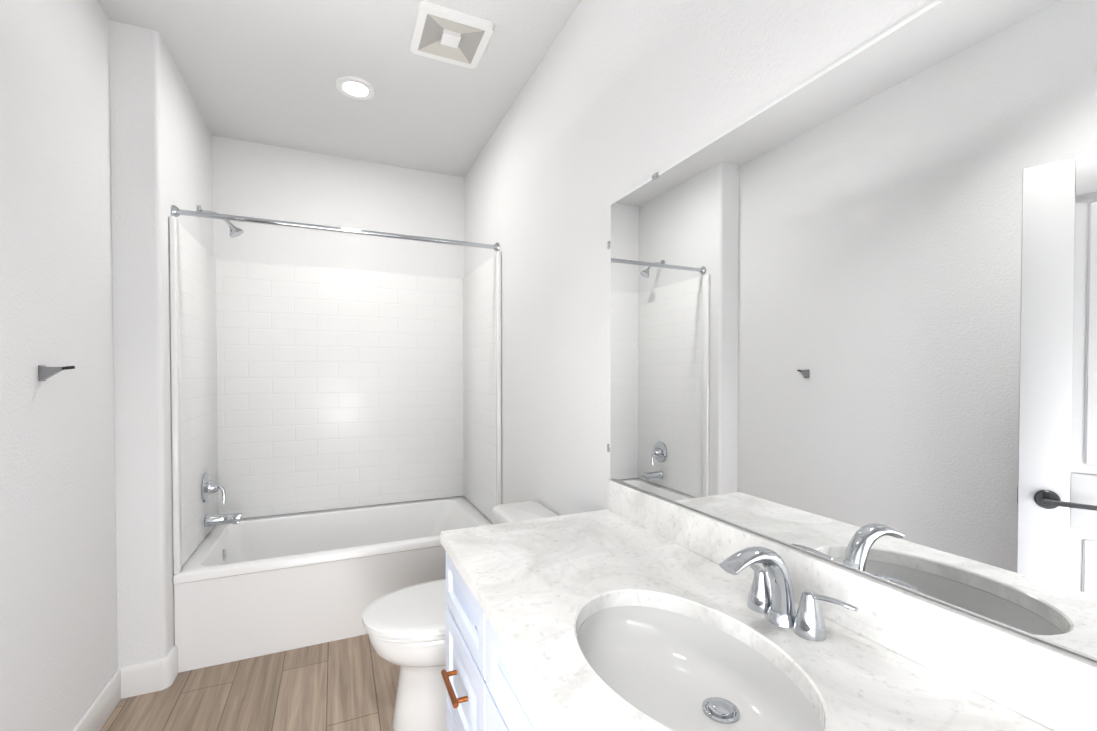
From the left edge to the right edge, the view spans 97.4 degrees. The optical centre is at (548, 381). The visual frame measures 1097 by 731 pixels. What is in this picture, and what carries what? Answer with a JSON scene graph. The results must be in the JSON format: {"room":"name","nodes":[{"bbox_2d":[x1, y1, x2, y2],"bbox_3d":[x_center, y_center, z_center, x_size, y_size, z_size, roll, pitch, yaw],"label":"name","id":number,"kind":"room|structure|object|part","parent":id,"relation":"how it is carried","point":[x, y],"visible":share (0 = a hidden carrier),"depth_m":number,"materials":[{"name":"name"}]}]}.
{"room":"bathroom","nodes":[
{"label":"bathroom","id":0,"kind":"room"},
{"bbox_2d":[0,0,117,730],"bbox_3d":[-1.108,-0.053,0.335,0.120,2.740,3.480,0,1,-24],"label":"wall","id":1,"kind":"structure","parent":0,"point":[58,625],"depth_m":1.54,"materials":[{"name":"white paint"}]},
{"bbox_2d":[38,365,74,380],"bbox_3d":[-1.508,-0.025,1.482,0.078,0.048,0.032,0,1,-24],"label":"robe hook","id":2,"kind":"object","parent":1,"relation":"attached to","point":[44,372],"visible":1,"depth_m":1.47,"materials":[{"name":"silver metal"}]},
{"bbox_3d":[-1.518,-0.025,1.477,0.044,0.040,0.024,0,1,-24],"label":"arm","id":3,"kind":"part","parent":2,"relation":"part of"},
{"bbox_2d":[72,669,120,730],"bbox_3d":[-1.067,1.253,0.431,0.014,0.125,3.344,0,1,-24],"label":"baseboard","id":4,"kind":"structure","parent":1,"relation":"attached to","point":[97,714],"depth_m":1.81,"materials":[{"name":"white"}]},
{"bbox_2d":[109,20,212,666],"bbox_3d":[-1.945,-0.085,2.419,0.280,2.740,1.010,0,1,-24],"label":"wall","id":5,"kind":"structure","parent":0,"point":[161,148],"depth_m":1.99,"materials":[{"name":"white paint"}]},
{"bbox_2d":[117,645,177,698],"bbox_3d":[-1.695,1.228,2.044,0.174,0.125,0.115,0,1,-24],"label":"baseboard return","id":6,"kind":"object","parent":5,"relation":"attached to","point":[148,677],"visible":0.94,"depth_m":2.00,"materials":[{"name":"white wood"}]},
{"bbox_2d":[171,205,498,251],"bbox_3d":[-0.984,-0.766,2.463,1.517,0.056,0.056,0,1,-24],"label":"shower curtain rod","id":7,"kind":"object","parent":5,"relation":"attached to","point":[176,211],"visible":0.98,"depth_m":2.39,"materials":[{"name":"silver metal"}]},
{"bbox_2d":[100,634,399,730],"bbox_3d":[-0.502,1.354,1.210,1.920,0.100,4.550,0,1,-24],"label":"floor","id":8,"kind":"structure","parent":0,"point":[349,684],"depth_m":1.98,"materials":[{"name":"brown wood"}]},
{"bbox_2d":[169,205,501,672],"bbox_3d":[-1.127,0.169,2.800,1.514,2.220,0.857,0,1,-24],"label":"tub","id":9,"kind":"object","parent":8,"relation":"on","point":[323,395],"visible":0.88,"depth_m":2.98,"materials":[{"name":"white plastic"}]},
{"bbox_3d":[-1.820,0.572,2.609,0.064,0.168,0.168,0,1,-24],"label":"valve plate","id":10,"kind":"part","parent":9,"relation":"part of","materials":[{"name":"silver metal"}]},
{"bbox_3d":[-1.791,-0.882,2.599,0.142,0.069,0.017,0,1,-24],"label":"shower arm","id":11,"kind":"part","parent":9,"relation":"part of"},
{"bbox_3d":[-1.784,0.612,2.622,0.049,0.111,0.033,0,1,-24],"label":"valve lever","id":12,"kind":"part","parent":9,"relation":"part of","materials":[{"name":"silver metal"}]},
{"bbox_3d":[-1.773,0.752,2.632,0.166,0.066,0.066,0,1,-24],"label":"spout","id":13,"kind":"part","parent":9,"relation":"part of","materials":[{"name":"silver metal"}]},
{"bbox_2d":[362,501,558,730],"bbox_3d":[-0.325,0.926,1.906,0.765,0.735,0.454,0,1,-24],"label":"toilet","id":14,"kind":"object","parent":8,"relation":"on","point":[405,627],"visible":0.27,"depth_m":1.75,"materials":[{"name":"white ceramic"}]},
{"bbox_3d":[-0.418,0.860,1.864,0.562,0.031,0.416,0,1,-24],"label":"lid","id":15,"kind":"part","parent":14,"relation":"part of","materials":[{"name":"white ceramic"}]},
{"bbox_3d":[-0.419,0.886,1.864,0.544,0.018,0.403,0,1,-24],"label":"seat","id":16,"kind":"part","parent":14,"relation":"part of","materials":[{"name":"white ceramic"}]},
{"bbox_3d":[-0.075,0.576,2.011,0.217,0.040,0.454,0,1,-24],"label":"tank lid","id":17,"kind":"part","parent":14,"relation":"part of","materials":[{"name":"white ceramic"}]},
{"bbox_2d":[440,479,1096,730],"bbox_3d":[0.269,0.805,0.776,0.610,1.011,1.627,0,1,-24],"label":"bathroom vanity","id":18,"kind":"object","parent":8,"relation":"on","point":[630,608],"visible":1,"depth_m":0.87,"materials":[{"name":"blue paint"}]},
{"bbox_3d":[-0.247,0.764,1.202,0.013,0.014,0.140,0,1,-24],"label":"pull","id":19,"kind":"part","parent":18,"relation":"part of","materials":[{"name":"orange metal"}]},
{"bbox_3d":[-0.255,0.763,1.260,0.032,0.012,0.012,0,1,-24],"label":"pull post","id":20,"kind":"part","parent":18,"relation":"part of","materials":[{"name":"orange metal"}]},
{"bbox_3d":[-0.209,1.054,1.224,0.018,0.270,0.397,0,1,-24],"label":"drawer","id":21,"kind":"part","parent":18,"relation":"part of","materials":[{"name":"blue paint"}]},
{"bbox_3d":[-0.210,0.765,1.157,0.032,0.012,0.012,0,1,-24],"label":"pull post","id":22,"kind":"part","parent":18,"relation":"part of","materials":[{"name":"orange metal"}]},
{"bbox_3d":[-0.209,0.560,1.216,0.018,0.157,0.397,0,1,-24],"label":"drawer","id":23,"kind":"part","parent":18,"relation":"part of","materials":[{"name":"blue paint"}]},
{"bbox_3d":[-0.209,0.779,1.219,0.018,0.260,0.397,0,1,-24],"label":"drawer","id":24,"kind":"part","parent":18,"relation":"part of","materials":[{"name":"blue paint"}]},
{"bbox_3d":[-0.046,0.924,0.854,0.018,0.540,0.392,0,1,-24],"label":"door","id":25,"kind":"part","parent":18,"relation":"part of","materials":[{"name":"blue paint"}]},
{"bbox_3d":[-0.046,0.566,0.848,0.018,0.157,0.392,0,1,-24],"label":"drawer","id":26,"kind":"part","parent":18,"relation":"part of","materials":[{"name":"blue paint"}]},
{"bbox_2d":[577,606,823,730],"bbox_3d":[0.220,0.526,0.801,0.352,0.094,0.517,0,1,-24],"label":"sink","id":27,"kind":"object","parent":18,"relation":"in","point":[685,670],"depth_m":0.90,"materials":[{"name":"white ceramic"}]},
{"bbox_2d":[719,546,857,641],"bbox_3d":[0.386,0.371,0.872,0.168,0.146,0.257,0,1,-24],"label":"faucet","id":28,"kind":"object","parent":18,"relation":"on","point":[766,612],"depth_m":0.87,"materials":[{"name":"silver metal"}]},
{"bbox_2d":[212,135,464,516],"bbox_3d":[-1.382,-0.097,3.221,1.640,2.740,0.120,0,1,-24],"label":"wall","id":29,"kind":"structure","parent":0,"point":[259,180],"depth_m":3.13,"materials":[{"name":"white paint"}]},
{"bbox_2d":[97,0,580,176],"bbox_3d":[-0.502,-1.486,1.166,1.920,0.100,4.550,0,1,-24],"label":"ceiling","id":30,"kind":"structure","parent":0,"point":[269,72],"depth_m":2.26,"materials":[{"name":"white paint"}]},
{"bbox_2d":[335,76,374,99],"bbox_3d":[-0.954,-1.448,2.384,0.184,0.012,0.184,0,1,-24],"label":"recessed light","id":31,"kind":"object","parent":30,"relation":"in","point":[341,81],"depth_m":2.38,"materials":[{"name":"white plastic"}]},
{"bbox_3d":[-0.954,-1.450,2.383,0.112,0.001,0.112,0,1,-24],"label":"recessed ceiling light lens","id":32,"kind":"part","parent":31,"relation":"part of","materials":[{"name":"white plastic"}]},
{"bbox_2d":[409,1,493,68],"bbox_3d":[-0.411,-1.439,2.023,0.304,0.019,0.304,0,1,-24],"label":"ceiling vent","id":33,"kind":"object","parent":30,"relation":"in","point":[445,34],"visible":0.98,"depth_m":2.00,"materials":[{"name":"white plastic"}]},
{"bbox_2d":[464,0,1096,661],"bbox_3d":[0.321,-0.072,1.553,0.120,2.740,4.550,0,1,-24],"label":"wall","id":34,"kind":"structure","parent":0,"point":[614,100],"depth_m":1.78,"materials":[{"name":"white paint"}]},
{"bbox_2d":[607,0,1096,660],"bbox_3d":[0.537,-0.128,0.900,0.009,0.935,1.642,0,1,-24],"label":"mirror","id":35,"kind":"object","parent":34,"relation":"attached to","point":[853,312],"visible":1,"depth_m":0.80,"materials":[{"name":"grey mirror"}]}
]}

